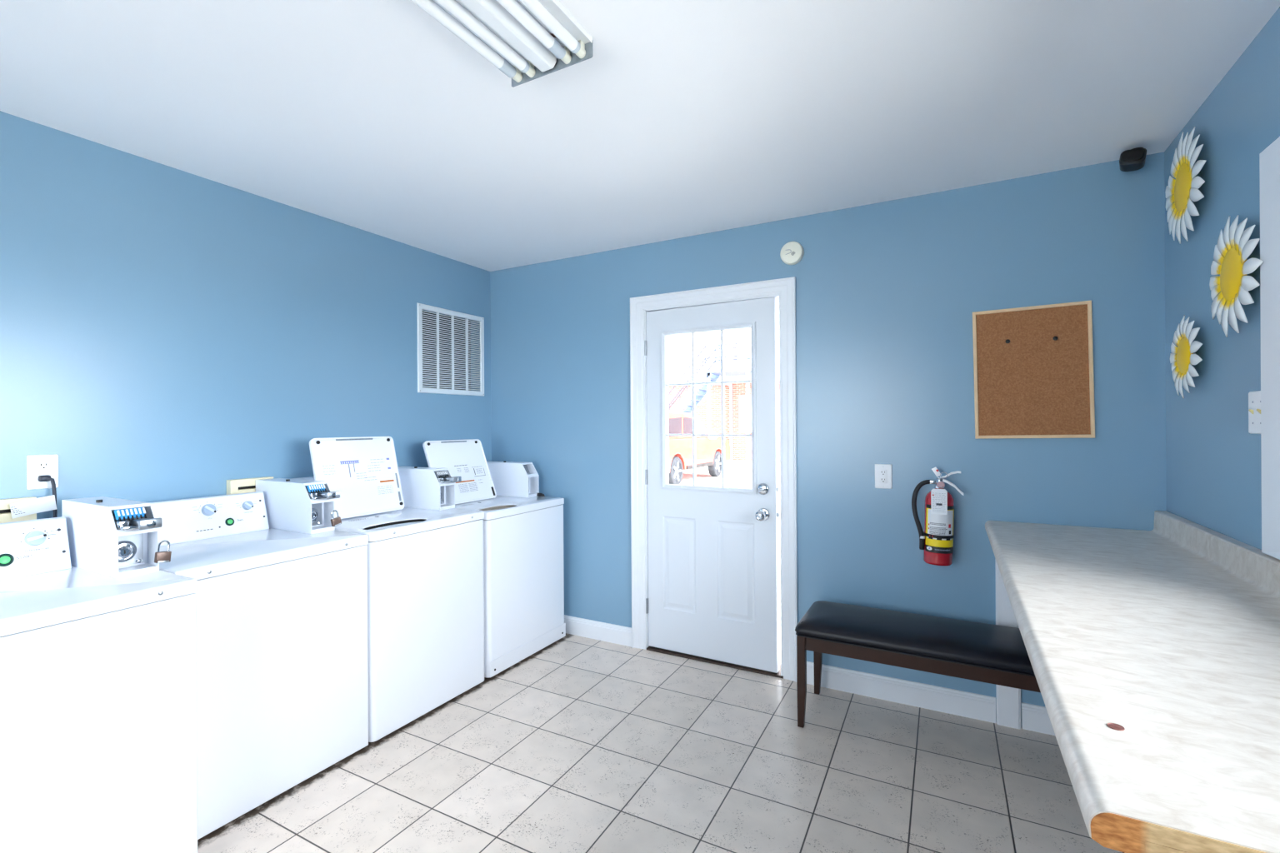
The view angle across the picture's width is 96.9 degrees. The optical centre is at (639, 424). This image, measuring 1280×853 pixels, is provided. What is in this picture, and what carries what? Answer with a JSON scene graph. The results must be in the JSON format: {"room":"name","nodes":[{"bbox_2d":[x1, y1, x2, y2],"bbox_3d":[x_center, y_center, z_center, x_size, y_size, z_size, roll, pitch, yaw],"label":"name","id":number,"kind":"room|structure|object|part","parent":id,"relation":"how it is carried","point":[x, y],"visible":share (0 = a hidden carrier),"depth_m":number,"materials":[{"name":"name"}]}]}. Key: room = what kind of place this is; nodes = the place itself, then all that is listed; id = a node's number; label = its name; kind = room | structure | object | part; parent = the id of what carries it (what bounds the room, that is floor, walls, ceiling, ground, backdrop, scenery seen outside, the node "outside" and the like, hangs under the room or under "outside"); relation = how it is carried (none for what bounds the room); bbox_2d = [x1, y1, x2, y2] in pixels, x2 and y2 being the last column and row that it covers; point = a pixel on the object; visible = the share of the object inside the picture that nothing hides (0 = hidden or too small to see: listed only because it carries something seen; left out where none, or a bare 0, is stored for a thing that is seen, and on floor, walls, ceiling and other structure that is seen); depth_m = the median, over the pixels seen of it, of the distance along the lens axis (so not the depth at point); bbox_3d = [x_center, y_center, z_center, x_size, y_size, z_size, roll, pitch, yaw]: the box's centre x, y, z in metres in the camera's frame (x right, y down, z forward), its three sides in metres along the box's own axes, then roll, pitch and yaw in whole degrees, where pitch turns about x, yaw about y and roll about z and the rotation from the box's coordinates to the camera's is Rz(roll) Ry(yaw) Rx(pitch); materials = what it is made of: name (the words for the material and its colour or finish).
{"room":"laundry","nodes":[
{"label":"laundry","id":0,"kind":"room"},
{"bbox_2d":[0,110,491,519],"bbox_3d":[-2.256,0.151,1.955,0.140,2.445,5.055,0,0,29],"label":"wall","id":1,"kind":"structure","parent":0,"point":[167,333],"depth_m":2.42,"materials":[{"name":"blue paint"}]},
{"bbox_2d":[0,496,36,523],"bbox_3d":[-2.211,0.367,1.852,0.035,0.220,0.335,0,0,29],"label":"outlet box","id":2,"kind":"object","parent":1,"relation":"attached to","point":[5,510],"visible":0.25,"depth_m":1.94,"materials":[{"name":"beige plastic"}]},
{"bbox_2d":[10,475,57,518],"bbox_3d":[-2.121,0.428,1.989,0.040,0.490,0.129,0,0,29],"label":"power cord","id":3,"kind":"object","parent":2,"relation":"attached to","point":[38,505],"visible":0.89,"depth_m":1.99,"materials":[{"name":"black plastic"}]},
{"bbox_3d":[-2.102,0.430,2.034,0.024,0.485,0.033,0,0,29],"label":"cord","id":4,"kind":"part","parent":3,"relation":"part of","materials":[{"name":"black plastic"}]},
{"bbox_2d":[26,454,58,489],"bbox_3d":[-2.131,0.171,2.027,0.010,0.122,0.080,0,0,29],"label":"wall outlet","id":5,"kind":"object","parent":1,"relation":"attached to","point":[37,465],"visible":1,"depth_m":2.02,"materials":[{"name":"white"}]},
{"bbox_2d":[36,462,49,481],"bbox_3d":[-2.130,0.171,2.027,0.005,0.068,0.034,0,0,29],"label":"receptacle","id":6,"kind":"object","parent":5,"relation":"attached to","point":[42,468],"depth_m":2.02,"materials":[{"name":"white"}]},
{"bbox_2d":[226,476,273,494],"bbox_3d":[-1.794,0.361,2.617,0.035,0.220,0.183,0,0,29],"label":"outlet box","id":7,"kind":"object","parent":1,"relation":"attached to","point":[246,485],"visible":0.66,"depth_m":2.58,"materials":[{"name":"beige plastic"}]},
{"bbox_2d":[416,302,484,396],"bbox_3d":[-1.272,-0.466,3.734,0.132,0.548,0.560,0,0,29],"label":"air vent","id":8,"kind":"object","parent":1,"relation":"in","point":[444,342],"visible":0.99,"depth_m":3.71,"materials":[{"name":"white metal"}]},
{"bbox_2d":[0,0,1279,271],"bbox_3d":[-0.615,-1.141,1.057,3.894,0.120,5.055,0,0,29],"label":"ceiling","id":9,"kind":"structure","parent":0,"point":[684,118],"depth_m":1.90,"materials":[{"name":"white paint"}]},
{"bbox_2d":[410,0,592,87],"bbox_3d":[-0.560,-1.054,1.114,0.294,0.056,1.249,0,0,29],"label":"fluorescent light","id":10,"kind":"object","parent":9,"relation":"attached to","point":[527,41],"visible":1,"depth_m":1.51,"materials":[{"name":"white metal"}]},
{"bbox_3d":[-0.262,-1.051,1.661,0.294,0.048,0.003,0,0,29],"label":"plate","id":11,"kind":"part","parent":10,"relation":"part of","materials":[{"name":"white metal"}]},
{"bbox_2d":[1119,147,1146,171],"bbox_3d":[1.959,-1.052,2.255,0.082,0.098,0.115,0,0,42],"label":"security camera","id":12,"kind":"object","parent":9,"relation":"attached to","point":[1134,159],"visible":1,"depth_m":2.22,"materials":[{"name":"black plastic"}]},
{"bbox_2d":[197,633,1124,852],"bbox_3d":[-0.600,1.424,1.057,3.894,0.120,5.055,0,0,29],"label":"floor","id":13,"kind":"structure","parent":0,"point":[581,744],"depth_m":2.18,"materials":[{"name":"beige tile"}]},
{"bbox_2d":[0,496,197,852],"bbox_3d":[-1.786,0.804,1.574,0.658,1.110,0.685,0,0,29],"label":"washing machine","id":14,"kind":"object","parent":13,"relation":"on","point":[98,753],"visible":1,"depth_m":1.57,"materials":[{"name":"white metal"}]},
{"bbox_3d":[-1.906,0.361,1.791,0.027,0.047,0.047,0,0,29],"label":"control knob","id":15,"kind":"part","parent":14,"relation":"part of","materials":[{"name":"blue plastic"}]},
{"bbox_3d":[-1.790,0.491,1.575,0.655,0.041,0.685,0,0,29],"label":"panel","id":16,"kind":"part","parent":14,"relation":"part of","materials":[{"name":"white metal"}]},
{"bbox_3d":[-1.626,0.398,1.800,0.002,0.099,0.082,0,0,29],"label":"lock plate","id":17,"kind":"part","parent":14,"relation":"part of","materials":[{"name":"metal"}]},
{"bbox_3d":[-1.544,0.307,1.767,0.098,0.030,0.058,0,0,29],"label":"slide handle","id":18,"kind":"part","parent":14,"relation":"part of","materials":[{"name":"metal"}]},
{"bbox_2d":[154,540,171,563],"bbox_3d":[-1.529,0.409,1.819,0.019,0.071,0.043,0,0,29],"label":"padlock","id":19,"kind":"object","parent":14,"relation":"attached to","point":[160,557],"visible":1,"depth_m":1.81,"materials":[{"name":"gold metal"}]},
{"bbox_3d":[-1.530,0.440,1.818,0.019,0.009,0.030,0,0,29],"label":"plate","id":20,"kind":"part","parent":19,"relation":"part of","materials":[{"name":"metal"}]},
{"bbox_2d":[150,478,368,839],"bbox_3d":[-1.593,0.803,2.253,0.658,1.109,0.683,0,0,29],"label":"washing machine","id":21,"kind":"object","parent":13,"relation":"on","point":[282,594],"visible":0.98,"depth_m":2.13,"materials":[{"name":"white metal"}]},
{"bbox_3d":[-1.781,0.355,2.347,0.028,0.049,0.049,0,0,29],"label":"control knob","id":22,"kind":"part","parent":21,"relation":"part of","materials":[{"name":"blue plastic"}]},
{"bbox_3d":[-1.711,0.356,2.476,0.025,0.039,0.038,0,0,29],"label":"control knob","id":23,"kind":"part","parent":21,"relation":"part of","materials":[{"name":"blue plastic"}]},
{"bbox_3d":[-1.596,0.489,2.253,0.655,0.041,0.683,0,0,29],"label":"panel","id":24,"kind":"part","parent":21,"relation":"part of","materials":[{"name":"white metal"}]},
{"bbox_3d":[-1.434,0.396,2.486,0.002,0.099,0.082,0,0,29],"label":"lock plate","id":25,"kind":"part","parent":21,"relation":"part of","materials":[{"name":"metal"}]},
{"bbox_3d":[-1.352,0.305,2.454,0.098,0.030,0.058,0,0,29],"label":"slide handle","id":26,"kind":"part","parent":21,"relation":"part of","materials":[{"name":"metal"}]},
{"bbox_2d":[330,510,341,526],"bbox_3d":[-1.340,0.414,2.503,0.019,0.072,0.046,0,0,29],"label":"padlock","id":27,"kind":"object","parent":21,"relation":"attached to","point":[335,522],"visible":1,"depth_m":2.50,"materials":[{"name":"gold metal"}]},
{"bbox_2d":[290,436,484,742],"bbox_3d":[-1.261,0.710,2.857,0.658,1.290,0.686,0,0,29],"label":"washing machine","id":28,"kind":"object","parent":13,"relation":"on","point":[426,571],"visible":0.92,"depth_m":2.73,"materials":[{"name":"white metal"}]},
{"bbox_3d":[-1.410,0.262,2.852,0.114,0.391,0.452,0,0,29],"label":"lid","id":29,"kind":"part","parent":28,"relation":"part of","materials":[{"name":"white"}]},
{"bbox_2d":[369,521,419,529],"bbox_3d":[-1.263,0.696,2.822,0.578,0.429,0.595,0,0,29],"label":"tub","id":30,"kind":"object","parent":28,"relation":"in","point":[387,524],"depth_m":2.70,"materials":[{"name":"white"}]},
{"bbox_3d":[-1.264,0.481,2.858,0.655,0.041,0.684,0,0,29],"label":"panel","id":31,"kind":"part","parent":28,"relation":"part of","materials":[{"name":"white ceramic"}]},
{"bbox_3d":[-1.102,0.388,3.097,0.002,0.099,0.082,0,0,29],"label":"lock plate","id":32,"kind":"part","parent":28,"relation":"part of","materials":[{"name":"metal"}]},
{"bbox_3d":[-1.020,0.297,3.064,0.098,0.030,0.058,0,0,29],"label":"slide handle","id":33,"kind":"part","parent":28,"relation":"part of","materials":[{"name":"metal"}]},
{"bbox_2d":[422,439,565,677],"bbox_3d":[-0.924,0.725,3.471,0.659,1.257,0.692,0,0,29],"label":"washing machine","id":34,"kind":"object","parent":13,"relation":"on","point":[523,567],"visible":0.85,"depth_m":3.34,"materials":[{"name":"white metal"}]},
{"bbox_3d":[-1.081,0.284,3.433,0.162,0.373,0.450,0,0,29],"label":"lid","id":35,"kind":"part","parent":34,"relation":"part of","materials":[{"name":"white"}]},
{"bbox_2d":[486,507,508,510],"bbox_3d":[-0.927,0.706,3.433,0.580,0.429,0.600,0,0,29],"label":"tub","id":36,"kind":"object","parent":34,"relation":"in","point":[487,508],"depth_m":3.28,"materials":[{"name":"white"}]},
{"bbox_3d":[-0.927,0.491,3.472,0.655,0.041,0.692,0,0,29],"label":"panel","id":37,"kind":"part","parent":34,"relation":"part of","materials":[{"name":"white ceramic"}]},
{"bbox_3d":[-0.635,1.307,3.316,0.003,0.082,0.680,0,0,29],"label":"kick panel","id":38,"kind":"part","parent":34,"relation":"part of","materials":[{"name":"white metal"}]},
{"bbox_2d":[536,493,544,496],"bbox_3d":[-0.655,0.462,3.702,0.086,0.025,0.024,0,0,29],"label":"scrap","id":39,"kind":"object","parent":34,"relation":"on","point":[537,494],"visible":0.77,"depth_m":3.69,"materials":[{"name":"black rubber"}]},
{"bbox_2d":[795,600,1040,728],"bbox_3d":[1.325,1.109,2.410,1.233,0.485,0.415,0,0,29],"label":"bench","id":40,"kind":"object","parent":13,"relation":"on","point":[978,652],"visible":0.57,"depth_m":2.38,"materials":[{"name":"brown wood"}]},
{"bbox_3d":[0.725,1.149,2.543,0.036,0.413,0.034,0,0,29],"label":"leg","id":41,"kind":"part","parent":40,"relation":"part of","materials":[{"name":"brown wood"}]},
{"bbox_3d":[0.894,1.148,2.853,0.036,0.413,0.034,0,0,29],"label":"leg","id":42,"kind":"part","parent":40,"relation":"part of","materials":[{"name":"brown wood"}]},
{"bbox_3d":[1.324,0.903,2.410,1.231,0.072,0.415,0,0,29],"label":"seat","id":43,"kind":"part","parent":40,"relation":"part of","materials":[{"name":"black leather"}]},
{"bbox_2d":[490,151,1166,727],"bbox_3d":[0.568,0.134,3.215,3.614,2.445,0.140,0,0,29],"label":"wall","id":44,"kind":"structure","parent":0,"point":[888,292],"depth_m":2.77,"materials":[{"name":"blue paint"}]},
{"bbox_2d":[564,615,631,647],"bbox_3d":[-0.547,1.307,3.739,1.141,0.112,0.014,0,0,29],"label":"baseboard","id":45,"kind":"structure","parent":44,"relation":"attached to","point":[607,632],"depth_m":3.58,"materials":[{"name":"white paint"}]},
{"bbox_2d":[644,297,779,674],"bbox_3d":[0.378,0.333,3.221,0.811,2.022,0.120,0,0,29],"label":"door","id":46,"kind":"structure","parent":44,"relation":"in","point":[713,561],"depth_m":3.21,"materials":[{"name":"white paint"}]},
{"bbox_3d":[0.383,-0.085,3.239,0.584,0.942,0.030,0,0,29],"label":"glazing frame","id":47,"kind":"part","parent":46,"relation":"part of","materials":[{"name":"white paint"}]},
{"bbox_3d":[0.652,0.490,3.044,0.068,0.068,0.072,0,0,29],"label":"knob","id":48,"kind":"part","parent":46,"relation":"part of","materials":[{"name":"silver metal"}]},
{"bbox_2d":[630,276,797,682],"bbox_3d":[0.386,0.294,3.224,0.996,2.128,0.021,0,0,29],"label":"trim","id":49,"kind":"structure","parent":44,"relation":"attached to","point":[785,288],"depth_m":3.05,"materials":[{"name":"white paint"}]},
{"bbox_2d":[646,646,783,679],"bbox_3d":[0.437,1.351,3.284,0.822,0.012,0.152,0,0,29],"label":"trim","id":50,"kind":"structure","parent":44,"relation":"attached to","point":[649,648],"depth_m":3.21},
{"bbox_2d":[780,241,804,264],"bbox_3d":[0.798,-0.901,2.988,0.120,0.120,0.033,0,0,29],"label":"smoke detector","id":51,"kind":"object","parent":44,"relation":"attached to","point":[792,252],"visible":1,"depth_m":2.97,"materials":[{"name":"white plastic"}]},
{"bbox_2d":[875,464,892,489],"bbox_3d":[1.196,0.258,2.789,0.079,0.120,0.009,0,0,29],"label":"wall outlet","id":52,"kind":"object","parent":44,"relation":"attached to","point":[883,472],"visible":1,"depth_m":2.79,"materials":[{"name":"white"}]},
{"bbox_2d":[880,470,886,483],"bbox_3d":[1.195,0.258,2.788,0.033,0.067,0.004,0,0,29],"label":"receptacle","id":53,"kind":"object","parent":52,"relation":"attached to","point":[882,472],"depth_m":2.79,"materials":[{"name":"white"}]},
{"bbox_2d":[806,661,995,723],"bbox_3d":[1.220,1.297,2.776,0.884,0.112,0.014,0,0,29],"label":"baseboard","id":54,"kind":"structure","parent":44,"relation":"attached to","point":[982,707],"depth_m":2.73,"materials":[{"name":"white paint"}]},
{"bbox_2d":[911,467,963,565],"bbox_3d":[1.365,0.419,2.606,0.169,0.444,0.143,0,0,-17],"label":"fire extinguisher","id":55,"kind":"object","parent":44,"relation":"attached to","point":[936,542],"visible":0.96,"depth_m":2.57,"materials":[{"name":"red metal"}]},
{"bbox_2d":[929,522,947,534],"bbox_3d":[1.347,0.476,2.563,0.071,0.058,0.012,0,0,29],"label":"print","id":56,"kind":"object","parent":55,"relation":"on","point":[935,528],"depth_m":2.56,"materials":[{"name":"grey"}]},
{"bbox_2d":[930,486,947,514],"bbox_3d":[1.355,0.345,2.571,0.064,0.123,0.042,0,0,29],"label":"tag","id":57,"kind":"object","parent":55,"relation":"hanging from","point":[938,497],"visible":1,"depth_m":2.55,"materials":[{"name":"white"}]},
{"bbox_2d":[932,493,945,512],"bbox_3d":[1.346,0.353,2.552,0.053,0.085,0.001,0,0,29],"label":"print","id":58,"kind":"object","parent":57,"relation":"attached to","point":[938,499],"depth_m":2.55,"materials":[{"name":"white"}]},
{"bbox_3d":[1.360,0.455,2.567,0.105,0.136,0.028,0,0,19],"label":"instruction panel","id":59,"kind":"part","parent":55,"relation":"part of","materials":[{"name":"white"}]},
{"bbox_3d":[1.416,0.233,2.589,0.085,0.038,0.024,0,0,29],"label":"squeeze lever","id":60,"kind":"part","parent":55,"relation":"part of","materials":[{"name":"white"}]},
{"bbox_3d":[1.421,0.286,2.586,0.092,0.075,0.026,0,0,29],"label":"carry handle","id":61,"kind":"part","parent":55,"relation":"part of","materials":[{"name":"white"}]},
{"bbox_2d":[995,558,1020,729],"bbox_3d":[1.645,0.916,2.538,0.092,0.868,0.024,0,0,29],"label":"trim","id":62,"kind":"structure","parent":44,"relation":"attached to","point":[1007,699],"depth_m":2.53,"materials":[{"name":"white paint"}]},
{"bbox_2d":[972,300,1094,439],"bbox_3d":[1.720,-0.227,2.497,0.443,0.586,0.016,0,0,29],"label":"cork board","id":63,"kind":"object","parent":44,"relation":"attached to","point":[1033,385],"visible":1,"depth_m":2.49,"materials":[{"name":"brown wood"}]},
{"bbox_2d":[1021,702,1054,735],"bbox_3d":[1.910,1.292,2.401,0.491,0.112,0.014,0,0,29],"label":"baseboard","id":64,"kind":"structure","parent":44,"relation":"attached to","point":[1036,718],"depth_m":2.49,"materials":[{"name":"white paint"}]},
{"bbox_2d":[1164,6,1279,549],"bbox_3d":[1.041,0.131,0.159,0.140,2.445,5.055,0,0,29],"label":"wall","id":65,"kind":"structure","parent":0,"point":[1213,462],"depth_m":1.81,"materials":[{"name":"blue paint"}]},
{"bbox_2d":[985,510,1279,852],"bbox_3d":[1.322,0.453,1.474,0.626,0.194,2.198,0,0,29],"label":"countertop","id":66,"kind":"structure","parent":65,"relation":"attached to","point":[1168,634],"depth_m":1.02,"materials":[{"name":"beige laminate"}]},
{"bbox_2d":[1106,723,1124,730],"bbox_3d":[0.696,0.443,0.831,0.020,0.002,0.020,0,0,29],"label":"coin","id":67,"kind":"object","parent":66,"relation":"on","point":[1113,726],"visible":1,"depth_m":0.83,"materials":[{"name":"orange metal"}]},
{"bbox_2d":[1165,126,1205,244],"bbox_3d":[1.950,-0.846,2.026,0.039,0.402,0.391,0,0,29],"label":"daisy","id":68,"kind":"object","parent":65,"relation":"attached to","point":[1183,190],"visible":1,"depth_m":2.00,"materials":[{"name":"yellow paint"}]},
{"bbox_2d":[1174,162,1194,214],"bbox_3d":[1.938,-0.846,2.030,0.012,0.196,0.196,0,0,29],"label":"flower center","id":69,"kind":"object","parent":68,"relation":"on","point":[1182,171],"depth_m":2.01,"materials":[{"name":"yellow paint"}]},
{"bbox_2d":[1170,315,1202,398],"bbox_3d":[1.952,-0.241,2.024,0.038,0.299,0.307,0,0,29],"label":"daisy","id":70,"kind":"object","parent":65,"relation":"attached to","point":[1184,354],"visible":1,"depth_m":2.01,"materials":[{"name":"yellow paint"}]},
{"bbox_2d":[1176,337,1193,375],"bbox_3d":[1.942,-0.244,2.030,0.012,0.152,0.152,0,0,29],"label":"flower center","id":71,"kind":"object","parent":70,"relation":"on","point":[1184,353],"depth_m":2.01,"materials":[{"name":"yellow paint"}]},
{"bbox_2d":[1209,215,1263,337],"bbox_3d":[1.761,-0.444,1.675,0.038,0.361,0.355,0,0,29],"label":"daisy","id":72,"kind":"object","parent":65,"relation":"attached to","point":[1233,247],"visible":1,"depth_m":1.66,"materials":[{"name":"yellow paint"}]},
{"bbox_2d":[1220,247,1246,301],"bbox_3d":[1.752,-0.443,1.684,0.012,0.180,0.180,0,0,29],"label":"flower center","id":73,"kind":"object","parent":72,"relation":"on","point":[1232,259],"depth_m":1.67,"materials":[{"name":"yellow paint"}]},
{"bbox_2d":[1248,390,1260,434],"bbox_3d":[1.735,-0.033,1.596,0.014,0.122,0.116,0,0,29],"label":"light switch","id":74,"kind":"object","parent":65,"relation":"attached to","point":[1254,397],"visible":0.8,"depth_m":1.61,"materials":[{"name":"white"}]},
{"bbox_2d":[1259,136,1279,559],"bbox_3d":[1.317,-0.191,0.694,0.162,1.084,1.850,0,0,29],"label":"window","id":75,"kind":"structure","parent":65,"relation":"in","point":[1269,158],"depth_m":1.50,"materials":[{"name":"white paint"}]},
{"label":"outside","id":76,"kind":"structure","parent":0,"visible":0},
{"bbox_2d":[679,460,780,664],"bbox_3d":[3.598,1.558,6.586,120.000,0.160,105.000,0,0,29],"label":"ground","id":77,"kind":"structure","parent":76,"point":[737,473],"depth_m":15.42,"materials":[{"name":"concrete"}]},
{"bbox_2d":[668,412,730,484],"bbox_3d":[0.858,0.605,15.153,2.040,1.780,4.770,0,0,29],"label":"car","id":78,"kind":"object","parent":77,"relation":"on","point":[708,449],"visible":0.45,"depth_m":14.23,"materials":[{"name":"red paint"}]},
{"bbox_3d":[1.570,1.081,14.778,0.035,0.100,1.750,0,0,29],"label":"sill","id":79,"kind":"part","parent":78,"relation":"part of","materials":[{"name":"black plastic"}]},
{"bbox_2d":[668,342,750,464],"bbox_3d":[2.341,-0.722,22.352,4.770,4.415,2.100,0,0,29],"label":"stairs","id":80,"kind":"structure","parent":77,"relation":"on","point":[705,375],"depth_m":21.22,"materials":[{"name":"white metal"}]},
{"bbox_3d":[1.818,-0.719,21.498,4.670,4.415,0.050,0,0,29],"label":"handrail","id":81,"kind":"part","parent":80,"relation":"part of","materials":[{"name":"grey"}]},
{"bbox_3d":[2.564,-0.210,21.116,0.100,3.390,0.100,0,0,29],"label":"landing post","id":82,"kind":"part","parent":80,"relation":"part of","materials":[{"name":"white metal"}]},
{"bbox_3d":[2.297,-0.721,22.376,4.670,4.415,0.050,0,0,29],"label":"handrail","id":83,"kind":"part","parent":80,"relation":"part of","materials":[{"name":"grey"}]},
{"bbox_3d":[3.881,-0.218,20.399,0.100,3.390,0.100,0,0,29],"label":"landing post","id":84,"kind":"part","parent":80,"relation":"part of","materials":[{"name":"white metal"}]},
{"bbox_2d":[667,304,779,461],"bbox_3d":[6.552,-2.210,22.501,34.600,7.340,2.600,0,0,29],"label":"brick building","id":85,"kind":"structure","parent":77,"relation":"on","point":[679,346],"depth_m":23.19,"materials":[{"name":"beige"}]},
{"bbox_3d":[4.486,-2.867,22.583,1.300,1.600,0.070,0,0,29],"label":"panel","id":86,"kind":"part","parent":85,"relation":"part of","materials":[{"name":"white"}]}
]}

